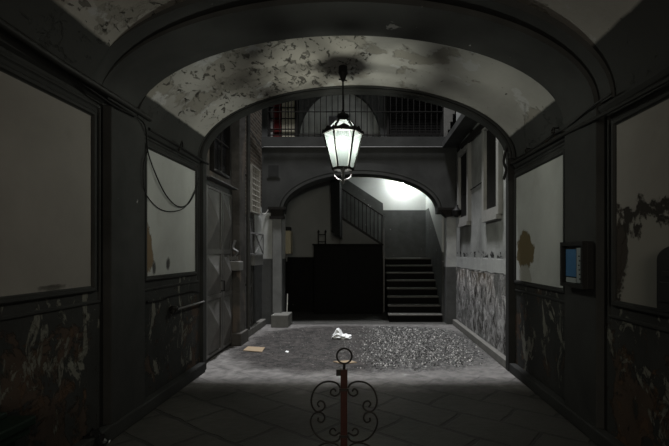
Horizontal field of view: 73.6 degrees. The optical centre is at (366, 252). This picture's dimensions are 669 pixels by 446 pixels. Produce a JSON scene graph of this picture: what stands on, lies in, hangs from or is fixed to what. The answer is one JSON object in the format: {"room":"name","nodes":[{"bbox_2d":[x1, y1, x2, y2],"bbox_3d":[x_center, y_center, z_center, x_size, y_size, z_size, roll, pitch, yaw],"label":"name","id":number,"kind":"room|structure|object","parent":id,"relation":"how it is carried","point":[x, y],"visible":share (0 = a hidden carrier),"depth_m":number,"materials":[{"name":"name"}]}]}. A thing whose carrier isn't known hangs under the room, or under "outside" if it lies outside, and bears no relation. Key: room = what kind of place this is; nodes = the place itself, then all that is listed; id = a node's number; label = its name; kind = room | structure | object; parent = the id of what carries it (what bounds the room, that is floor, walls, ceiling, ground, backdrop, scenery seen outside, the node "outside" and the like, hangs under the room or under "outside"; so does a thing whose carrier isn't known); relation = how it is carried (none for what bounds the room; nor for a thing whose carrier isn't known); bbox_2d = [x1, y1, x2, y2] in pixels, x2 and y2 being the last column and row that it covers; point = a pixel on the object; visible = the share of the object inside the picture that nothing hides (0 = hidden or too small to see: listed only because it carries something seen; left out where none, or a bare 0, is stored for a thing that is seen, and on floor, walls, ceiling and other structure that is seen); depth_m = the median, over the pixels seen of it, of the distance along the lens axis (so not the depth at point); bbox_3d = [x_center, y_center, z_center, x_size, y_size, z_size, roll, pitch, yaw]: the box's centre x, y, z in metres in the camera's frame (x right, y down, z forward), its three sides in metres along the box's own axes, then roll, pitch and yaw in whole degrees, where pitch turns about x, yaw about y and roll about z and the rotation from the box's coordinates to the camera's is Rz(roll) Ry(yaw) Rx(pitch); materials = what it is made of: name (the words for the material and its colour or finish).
{"room":"vaulted entrance passageway","nodes":[
{"label":"vaulted entrance passageway","id":0,"kind":"room"},
{"bbox_2d":[0,49,199,445],"bbox_3d":[-2.465,-0.650,1.810,0.470,4.500,8.620,0,0,0],"label":"wall","id":1,"kind":"structure","parent":0,"point":[51,133],"depth_m":3.33,"materials":[{"name":"paint"}]},
{"bbox_2d":[0,29,107,102],"bbox_3d":[-2.232,-1.320,0.700,0.055,0.090,6.200,0,0,0],"label":"crown molding","id":2,"kind":"structure","parent":1,"relation":"attached to","point":[7,41],"depth_m":3.06,"materials":[{"name":"paint"}]},
{"bbox_2d":[103,105,144,424],"bbox_3d":[-2.235,0.165,4.110,0.090,2.870,0.580,0,0,0],"label":"pilaster","id":3,"kind":"object","parent":1,"relation":"attached to","point":[123,135],"visible":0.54,"depth_m":4.01,"materials":[{"name":"grey paint"}]},
{"bbox_2d":[143,152,198,211],"bbox_3d":[-2.234,-0.730,5.134,0.073,0.537,1.632,0,0,-3],"label":"cable","id":4,"kind":"object","parent":3,"relation":"attached to","point":[146,152],"visible":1,"depth_m":4.55,"materials":[{"name":"rubber"}]},
{"bbox_2d":[72,362,204,445],"bbox_3d":[-2.215,1.535,1.800,0.090,0.130,8.400,0,0,0],"label":"baseboard","id":5,"kind":"structure","parent":1,"relation":"attached to","point":[164,393],"depth_m":4.45,"materials":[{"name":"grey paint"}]},
{"bbox_2d":[79,81,198,206],"bbox_3d":[-2.207,-0.924,4.656,0.074,0.764,2.539,0,0,-2],"label":"cable","id":6,"kind":"object","parent":1,"relation":"attached to","point":[80,82],"visible":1,"depth_m":4.44,"materials":[{"name":"rubber"}]},
{"bbox_2d":[145,127,199,162],"bbox_3d":[-2.232,-1.230,5.165,0.055,0.090,1.530,0,0,0],"label":"crown molding","id":7,"kind":"structure","parent":1,"relation":"attached to","point":[150,135],"depth_m":5.00,"materials":[{"name":"paint"}]},
{"bbox_2d":[146,290,198,302],"bbox_3d":[-2.245,0.503,5.256,0.017,0.052,1.410,0,0,0],"label":"cable","id":8,"kind":"object","parent":1,"relation":"attached to","point":[191,290],"visible":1,"depth_m":5.08,"materials":[{"name":"rubber"}]},
{"bbox_2d":[149,128,208,164],"bbox_3d":[-2.197,-1.239,5.322,0.036,0.058,1.643,0,0,0],"label":"conduit","id":9,"kind":"object","parent":1,"relation":"attached to","point":[150,129],"visible":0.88,"depth_m":5.12,"materials":[{"name":"rubber"}]},
{"bbox_2d":[169,301,204,313],"bbox_3d":[-2.215,0.643,5.514,0.110,0.085,1.011,0,0,0],"label":"rod","id":10,"kind":"object","parent":1,"relation":"attached to","point":[174,308],"visible":1,"depth_m":5.10,"materials":[{"name":"metal"}]},
{"bbox_2d":[206,110,261,361],"bbox_3d":[-2.580,-2.650,8.060,0.440,8.500,3.880,0,0,0],"label":"wall","id":11,"kind":"structure","parent":0,"point":[256,117],"depth_m":9.52,"materials":[{"name":"grey paint"}]},
{"bbox_2d":[209,125,230,178],"bbox_3d":[-2.335,-1.990,7.085,0.090,1.500,0.810,0,0,0],"label":"window","id":12,"kind":"structure","parent":11,"relation":"in","point":[220,148],"depth_m":7.13,"materials":[{"name":"glass"}]},
{"bbox_2d":[206,176,237,359],"bbox_3d":[-2.295,0.247,7.040,0.150,2.705,1.360,0,0,0],"label":"door","id":13,"kind":"structure","parent":11,"relation":"in","point":[218,198],"depth_m":6.88,"materials":[{"name":"wood"}]},
{"bbox_2d":[230,117,247,345],"bbox_3d":[-2.265,-1.650,7.900,0.210,6.500,0.480,0,0,0],"label":"pier","id":14,"kind":"object","parent":11,"relation":"attached to","point":[239,333],"visible":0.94,"depth_m":7.72,"materials":[{"name":"grey paint"}]},
{"bbox_2d":[229,240,242,270],"bbox_3d":[-2.250,0.037,7.610,0.220,0.526,0.240,0,0,0],"label":"meter box","id":15,"kind":"object","parent":14,"relation":"attached to","point":[235,265],"visible":0.93,"depth_m":7.50,"materials":[{"name":"grey metal"}]},
{"bbox_2d":[245,114,249,329],"bbox_3d":[-2.244,-1.700,8.140,0.228,6.200,0.070,0,0,0],"label":"drainpipe","id":16,"kind":"object","parent":11,"relation":"attached to","point":[247,174],"visible":0.6,"depth_m":8.12,"materials":[{"name":"grey metal"}]},
{"bbox_2d":[245,214,252,328],"bbox_3d":[-2.309,0.355,8.740,0.121,2.210,0.760,0,0,0],"label":"door","id":17,"kind":"structure","parent":11,"relation":"in","point":[251,217],"depth_m":8.84,"materials":[{"name":"wood"}]},
{"bbox_2d":[250,164,259,214],"bbox_3d":[-2.335,-1.300,9.240,0.090,0.960,0.700,0,0,0],"label":"window","id":18,"kind":"structure","parent":11,"relation":"in","point":[254,171],"depth_m":9.16,"materials":[{"name":"wood"}]},
{"bbox_2d":[250,233,263,264],"bbox_3d":[-2.254,-0.076,8.940,0.212,0.632,0.703,0,0,0],"label":"wire cage","id":19,"kind":"object","parent":11,"relation":"attached to","point":[256,258],"visible":0.85,"depth_m":8.76,"materials":[{"name":"metal"}]},
{"bbox_2d":[248,319,265,336],"bbox_3d":[-2.300,1.530,9.000,0.120,0.140,1.800,0,0,0],"label":"baseboard","id":20,"kind":"structure","parent":11,"relation":"attached to","point":[259,324],"depth_m":9.12,"materials":[{"name":"grey stone"}]},
{"bbox_2d":[262,213,285,323],"bbox_3d":[-2.350,0.350,10.200,0.900,2.500,0.400,0,0,0],"label":"wall","id":21,"kind":"structure","parent":0,"point":[266,222],"depth_m":10.00,"materials":[{"name":"paint"}]},
{"bbox_2d":[268,207,286,312],"bbox_3d":[-1.995,0.160,9.930,0.390,2.360,0.180,0,0,0],"label":"pilaster","id":22,"kind":"object","parent":21,"relation":"attached to","point":[277,213],"visible":0.96,"depth_m":9.90,"materials":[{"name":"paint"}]},
{"bbox_2d":[286,227,292,261],"bbox_3d":[-1.921,-0.205,10.555,0.278,0.817,0.330,0,0,0],"label":"water heater","id":23,"kind":"object","parent":21,"relation":"attached to","point":[289,234],"visible":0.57,"depth_m":10.43,"materials":[{"name":"beige metal"}]},
{"bbox_2d":[286,180,338,311],"bbox_3d":[-1.780,-0.375,12.275,2.040,3.950,0.250,0,0,0],"label":"wall","id":24,"kind":"structure","parent":0,"point":[308,212],"depth_m":12.15,"materials":[{"name":"paint"}]},
{"bbox_2d":[0,0,668,97],"bbox_3d":[-0.150,-2.030,0.560,5.100,1.540,6.120,0,0,0],"label":"ceiling","id":25,"kind":"structure","parent":0,"point":[631,37],"depth_m":3.26,"materials":[{"name":"paint"}]},
{"bbox_2d":[92,0,614,103],"bbox_3d":[-0.160,-1.875,3.695,4.860,1.230,0.190,0,0,0],"label":"arch","id":26,"kind":"object","parent":25,"relation":"attached to","point":[517,12],"visible":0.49,"depth_m":3.68,"materials":[{"name":"grey paint"}]},
{"bbox_2d":[329,116,341,237],"bbox_3d":[-0.802,-1.883,11.575,0.271,2.976,1.150,0,0,0],"label":"wall stair partition","id":27,"kind":"structure","parent":0,"point":[336,185],"depth_m":11.00,"materials":[{"name":"paint"}]},
{"bbox_2d":[137,36,564,157],"bbox_3d":[-0.150,-2.030,5.240,5.100,1.540,1.720,0,0,0],"label":"ceiling","id":28,"kind":"structure","parent":0,"point":[188,103],"depth_m":5.10,"materials":[{"name":"paint"}]},
{"bbox_2d":[0,17,152,121],"bbox_3d":[-2.130,-1.334,3.301,0.054,0.091,2.154,0,0,0],"label":"pipe","id":29,"kind":"object","parent":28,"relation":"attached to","point":[7,27],"visible":1,"depth_m":3.12,"materials":[{"name":"grey metal"}]},
{"bbox_2d":[322,65,363,183],"bbox_3d":[-0.288,-1.531,5.350,0.506,1.417,0.470,0,0,0],"label":"lantern","id":30,"kind":"object","parent":28,"relation":"hanging from","point":[341,128],"visible":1,"depth_m":5.32,"materials":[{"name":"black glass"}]},
{"bbox_2d":[102,0,597,124],"bbox_3d":[-0.100,-1.980,4.085,4.800,1.440,0.590,0,0,0],"label":"arch","id":31,"kind":"object","parent":28,"relation":"attached to","point":[179,46],"visible":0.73,"depth_m":4.01,"materials":[{"name":"grey paint"}]},
{"bbox_2d":[105,310,597,445],"bbox_3d":[-0.100,1.750,5.750,6.200,0.300,16.500,0,0,0],"label":"floor","id":32,"kind":"structure","parent":0,"point":[249,402],"depth_m":4.90,"materials":[{"name":"stone"}]},
{"bbox_2d":[0,412,35,445],"bbox_3d":[-2.035,1.221,1.775,0.370,0.758,1.450,0,0,0],"label":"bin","id":33,"kind":"object","parent":32,"relation":"on","point":[12,428],"visible":1,"depth_m":2.39,"materials":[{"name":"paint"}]},
{"bbox_2d":[83,428,106,445],"bbox_3d":[-2.236,1.513,3.608,0.210,0.174,0.198,0,0,10],"label":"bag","id":34,"kind":"object","parent":32,"relation":"on","point":[100,440],"visible":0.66,"depth_m":3.60,"materials":[{"name":"black plastic"}]},
{"bbox_2d":[243,346,264,351],"bbox_3d":[-1.857,1.593,7.382,0.337,0.012,0.420,0,0,0],"label":"cardboard sheet","id":35,"kind":"object","parent":32,"relation":"on","point":[249,348],"visible":1,"depth_m":7.33,"materials":[{"name":"beige cardboard"}]},
{"bbox_2d":[271,312,291,327],"bbox_3d":[-1.875,1.465,9.815,0.370,0.270,0.530,0,0,0],"label":"block","id":36,"kind":"object","parent":32,"relation":"on","point":[278,320],"visible":0.91,"depth_m":9.55,"materials":[{"name":"concrete"}]},
{"bbox_2d":[332,328,351,339],"bbox_3d":[-0.476,1.505,8.403,0.384,0.190,0.384,0,0,0],"label":"crumpled paper","id":37,"kind":"object","parent":32,"relation":"on","point":[338,334],"visible":1,"depth_m":8.27,"materials":[{"name":"white paper"}]},
{"bbox_2d":[310,348,377,445],"bbox_3d":[-0.103,1.012,2.000,0.308,1.176,0.220,0,0,0],"label":"gate post","id":38,"kind":"object","parent":32,"relation":"on","point":[343,372],"visible":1,"depth_m":2.00,"materials":[{"name":"metal"}]},
{"bbox_2d":[333,360,356,363],"bbox_3d":[-0.322,1.593,6.517,0.305,0.012,0.189,0,0,-22],"label":"cardboard sheet","id":39,"kind":"object","parent":32,"relation":"on","point":[344,361],"visible":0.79,"depth_m":6.52,"materials":[{"name":"beige cardboard"}]},
{"bbox_2d":[312,244,382,313],"bbox_3d":[-0.500,0.680,11.885,1.860,1.840,0.430,0,0,0],"label":"tall cabinet","id":40,"kind":"object","parent":32,"relation":"on","point":[348,278],"visible":1,"depth_m":11.68,"materials":[{"name":"black wood"}]},
{"bbox_2d":[317,230,326,243],"bbox_3d":[-1.191,-0.425,11.800,0.245,0.380,0.060,0,0,0],"label":"metal stand","id":41,"kind":"object","parent":40,"relation":"on","point":[318,231],"visible":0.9,"depth_m":11.79,"materials":[{"name":"metal"}]},
{"bbox_2d":[238,326,484,370],"bbox_3d":[-0.073,1.591,7.876,4.009,0.025,3.702,0,0,0],"label":"gravel","id":42,"kind":"object","parent":32,"relation":"on","point":[414,328],"visible":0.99,"depth_m":7.54,"materials":[{"name":"gravel"}]},
{"bbox_2d":[385,258,441,321],"bbox_3d":[1.117,0.868,11.795,1.255,1.464,2.990,0,0,0],"label":"staircase","id":43,"kind":"structure","parent":32,"relation":"on","point":[410,289],"depth_m":11.11,"materials":[{"name":"stone"}]},
{"bbox_2d":[262,95,443,136],"bbox_3d":[-0.200,-4.000,11.400,5.200,2.800,0.200,0,0,0],"label":"wall","id":44,"kind":"structure","parent":0,"point":[372,99],"depth_m":11.30,"materials":[{"name":"paint"}]},
{"bbox_2d":[268,100,298,136],"bbox_3d":[-2.104,-3.305,11.270,0.747,1.390,0.100,0,0,0],"label":"window","id":45,"kind":"structure","parent":44,"relation":"in","point":[294,103],"depth_m":11.27,"materials":[{"name":"glass"}]},
{"bbox_2d":[274,104,280,136],"bbox_3d":[-2.289,-3.285,11.290,0.278,1.230,0.040,0,0,0],"label":"curtain","id":46,"kind":"object","parent":45,"relation":"hanging from","point":[276,107],"depth_m":11.27,"materials":[{"name":"red fabric"}]},
{"bbox_2d":[282,101,294,136],"bbox_3d":[-1.985,-3.285,11.290,0.329,1.230,0.040,0,0,0],"label":"curtain","id":47,"kind":"object","parent":45,"relation":"hanging from","point":[288,104],"depth_m":11.27,"materials":[{"name":"beige fabric"}]},
{"bbox_2d":[299,95,379,136],"bbox_3d":[-0.690,-3.500,11.550,2.220,1.800,0.100,0,0,0],"label":"wall niche","id":48,"kind":"object","parent":44,"relation":"in","point":[337,99],"depth_m":11.50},
{"bbox_2d":[387,96,442,136],"bbox_3d":[1.196,-3.350,11.260,1.400,1.500,0.120,0,0,0],"label":"window","id":49,"kind":"structure","parent":44,"relation":"in","point":[407,103],"depth_m":11.25,"materials":[{"name":"glass"}]},
{"bbox_2d":[198,85,514,371],"bbox_3d":[-0.150,-2.650,6.045,5.100,8.500,0.190,0,0,0],"label":"archway","id":50,"kind":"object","parent":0,"point":[493,127],"depth_m":6.02,"materials":[{"name":"grey paint"}]},
{"bbox_2d":[502,146,506,179],"bbox_3d":[1.860,-1.212,6.000,0.076,0.458,0.036,0,0,0],"label":"cable bundle","id":51,"kind":"object","parent":50,"relation":"attached to","point":[505,150],"visible":1,"depth_m":5.99,"materials":[{"name":"rubber"}]},
{"bbox_2d":[339,220,377,243],"bbox_3d":[-0.170,0.324,12.140,1.180,2.552,0.080,0,0,0],"label":"wall","id":52,"kind":"structure","parent":0,"point":[350,235],"depth_m":12.10,"materials":[{"name":"paint"}]},
{"bbox_2d":[342,217,382,243],"bbox_3d":[-0.160,-0.605,12.090,1.160,0.836,0.060,0,0,0],"label":"trim","id":53,"kind":"structure","parent":52,"relation":"attached to","point":[344,219],"depth_m":12.06,"materials":[{"name":"metal"}]},
{"bbox_2d":[342,189,384,311],"bbox_3d":[-0.130,-0.093,12.071,1.239,3.387,0.088,0,0,0],"label":"stair railing","id":54,"kind":"object","parent":53,"relation":"on","point":[366,205],"visible":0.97,"depth_m":12.06,"materials":[{"name":"metal"}]},
{"bbox_2d":[262,146,455,213],"bbox_3d":[-0.200,-1.645,10.180,5.200,1.490,0.440,0,0,0],"label":"wall","id":55,"kind":"structure","parent":0,"point":[432,171],"depth_m":10.00,"materials":[{"name":"paint"}]},
{"bbox_2d":[267,164,279,177],"bbox_3d":[-2.094,-1.837,9.997,0.291,0.314,0.026,0,0,0],"label":"hatch","id":56,"kind":"object","parent":55,"relation":"attached to","point":[273,170],"visible":1,"depth_m":9.98,"materials":[{"name":"paint"}]},
{"bbox_2d":[250,129,441,147],"bbox_3d":[-0.211,-2.404,9.405,4.283,0.175,1.126,0,0,0],"label":"conduit","id":57,"kind":"object","parent":55,"relation":"attached to","point":[250,129],"visible":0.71,"depth_m":9.95,"materials":[{"name":"metal"}]},
{"bbox_2d":[261,137,444,145],"bbox_3d":[-0.200,-2.495,10.785,5.200,0.210,1.630,0,0,0],"label":"slab","id":58,"kind":"object","parent":55,"relation":"on","point":[265,141],"visible":0.14,"depth_m":9.97,"materials":[{"name":"paint"}]},
{"bbox_2d":[268,95,442,136],"bbox_3d":[-0.257,-3.132,9.980,3.935,1.064,0.040,0,0,0],"label":"gallery railing","id":59,"kind":"object","parent":58,"relation":"on","point":[273,111],"visible":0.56,"depth_m":9.97,"materials":[{"name":"metal"}]},
{"bbox_2d":[438,107,455,136],"bbox_3d":[2.000,-3.025,10.710,0.600,0.850,0.980,0,0,0],"label":"wall","id":60,"kind":"structure","parent":58,"relation":"on","point":[449,115],"depth_m":10.22,"materials":[{"name":"grey paint"}]},
{"bbox_2d":[342,177,425,257],"bbox_3d":[-0.200,-0.375,13.400,5.200,3.950,0.200,0,0,0],"label":"wall","id":61,"kind":"structure","parent":0,"point":[403,207],"depth_m":13.30,"materials":[{"name":"paint"}]},
{"bbox_2d":[426,196,443,321],"bbox_3d":[2.075,-0.375,11.850,0.650,3.950,2.900,0,0,0],"label":"wall","id":62,"kind":"structure","parent":0,"point":[434,222],"depth_m":11.23,"materials":[{"name":"paint"}]},
{"bbox_2d":[444,216,455,323],"bbox_3d":[2.095,0.350,10.200,0.610,2.500,0.400,0,0,0],"label":"wall","id":63,"kind":"structure","parent":0,"point":[449,222],"depth_m":10.00,"materials":[{"name":"paint"}]},
{"bbox_2d":[437,207,454,217],"bbox_3d":[1.785,-0.905,10.060,0.430,0.210,0.320,0,0,0],"label":"corbel","id":64,"kind":"object","parent":63,"relation":"attached to","point":[445,211],"visible":0.64,"depth_m":9.92,"materials":[{"name":"stone"}]},
{"bbox_2d":[456,82,668,445],"bbox_3d":[2.185,-2.650,3.750,0.430,8.500,12.500,0,0,0],"label":"wall","id":65,"kind":"structure","parent":0,"point":[636,134],"depth_m":3.66,"materials":[{"name":"paint"}]},
{"bbox_2d":[452,205,460,216],"bbox_3d":[1.900,-0.890,9.450,0.193,0.260,0.193,0,0,45],"label":"fitting","id":66,"kind":"object","parent":65,"relation":"attached to","point":[456,212],"visible":0.98,"depth_m":9.38,"materials":[{"name":"black paint"}]},
{"bbox_2d":[442,114,477,147],"bbox_3d":[1.850,-2.415,8.430,0.340,0.130,3.060,0,0,0],"label":"slab","id":67,"kind":"object","parent":65,"relation":"attached to","point":[460,129],"visible":0.57,"depth_m":8.70,"materials":[{"name":"paint"}]},
{"bbox_2d":[457,142,470,227],"bbox_3d":[1.968,-1.340,9.040,0.105,1.600,1.000,0,0,0],"label":"window","id":68,"kind":"structure","parent":65,"relation":"in","point":[464,154],"depth_m":9.05,"materials":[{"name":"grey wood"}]},
{"bbox_2d":[459,124,483,148],"bbox_3d":[1.945,-2.183,8.178,0.149,0.233,1.769,0,0,0],"label":"pipe","id":69,"kind":"object","parent":65,"relation":"attached to","point":[473,133],"visible":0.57,"depth_m":8.12,"materials":[{"name":"metal"}]},
{"bbox_2d":[453,319,505,368],"bbox_3d":[1.955,1.540,8.055,0.090,0.120,3.830,0,0,0],"label":"baseboard","id":70,"kind":"structure","parent":65,"relation":"attached to","point":[493,352],"depth_m":7.44,"materials":[{"name":"grey stone"}]},
{"bbox_2d":[481,127,502,222],"bbox_3d":[1.968,-1.325,7.035,0.105,1.630,0.950,0,0,0],"label":"window","id":71,"kind":"structure","parent":65,"relation":"in","point":[492,150],"depth_m":7.05,"materials":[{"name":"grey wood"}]},
{"bbox_2d":[513,136,564,168],"bbox_3d":[1.972,-1.160,5.145,0.055,0.090,1.570,0,0,0],"label":"crown molding","id":72,"kind":"structure","parent":65,"relation":"attached to","point":[554,144],"depth_m":5.08,"materials":[{"name":"paint"}]},
{"bbox_2d":[551,127,557,134],"bbox_3d":[1.981,-1.279,4.676,0.078,0.076,0.076,0,0,0],"label":"ring hook","id":73,"kind":"object","parent":65,"relation":"attached to","point":[553,128],"visible":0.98,"depth_m":4.67,"materials":[{"name":"metal"}]},
{"bbox_2d":[512,92,612,159],"bbox_3d":[1.944,-1.236,4.733,0.060,0.065,2.624,0,0,2],"label":"cable","id":74,"kind":"object","parent":73,"relation":"hanging from","point":[611,93],"visible":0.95,"depth_m":4.19,"materials":[{"name":"rubber"}]},
{"bbox_2d":[509,363,625,445],"bbox_3d":[1.955,1.540,1.800,0.090,0.120,8.400,0,0,0],"label":"baseboard","id":75,"kind":"structure","parent":65,"relation":"attached to","point":[601,437],"depth_m":4.38,"materials":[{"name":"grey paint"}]},
{"bbox_2d":[565,103,603,428],"bbox_3d":[1.975,0.165,4.060,0.090,2.870,0.600,0,0,0],"label":"pilaster","id":76,"kind":"object","parent":65,"relation":"attached to","point":[584,146],"visible":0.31,"depth_m":3.94,"materials":[{"name":"grey paint"}]},
{"bbox_2d":[560,241,593,288],"bbox_3d":[1.885,0.105,4.020,0.100,0.410,0.440,0,0,0],"label":"case","id":77,"kind":"object","parent":76,"relation":"attached to","point":[576,258],"visible":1,"depth_m":3.94,"materials":[{"name":"black paint"}]},
{"bbox_2d":[566,249,576,276],"bbox_3d":[1.873,0.090,4.091,0.007,0.250,0.207,0,0,0],"label":"poster","id":78,"kind":"object","parent":77,"relation":"on","point":[571,254],"depth_m":4.08,"materials":[{"name":"blue paper"}]},
{"bbox_2d":[511,76,668,164],"bbox_3d":[1.910,-1.137,4.225,0.056,0.131,3.362,0,0,0],"label":"conduit","id":79,"kind":"object","parent":76,"relation":"attached to","point":[665,80],"visible":1,"depth_m":3.55,"materials":[{"name":"black metal"}]},
{"bbox_2d":[598,62,668,112],"bbox_3d":[1.972,-1.200,0.675,0.055,0.090,6.150,0,0,0],"label":"crown molding","id":80,"kind":"structure","parent":65,"relation":"attached to","point":[662,72],"depth_m":3.21,"materials":[{"name":"paint"}]},
{"bbox_2d":[657,246,668,309],"bbox_3d":[1.948,0.155,2.715,0.125,0.417,0.430,0,0,0],"label":"mailbox","id":81,"kind":"object","parent":65,"relation":"attached to","point":[663,256],"visible":1,"depth_m":2.85,"materials":[{"name":"black paint"}]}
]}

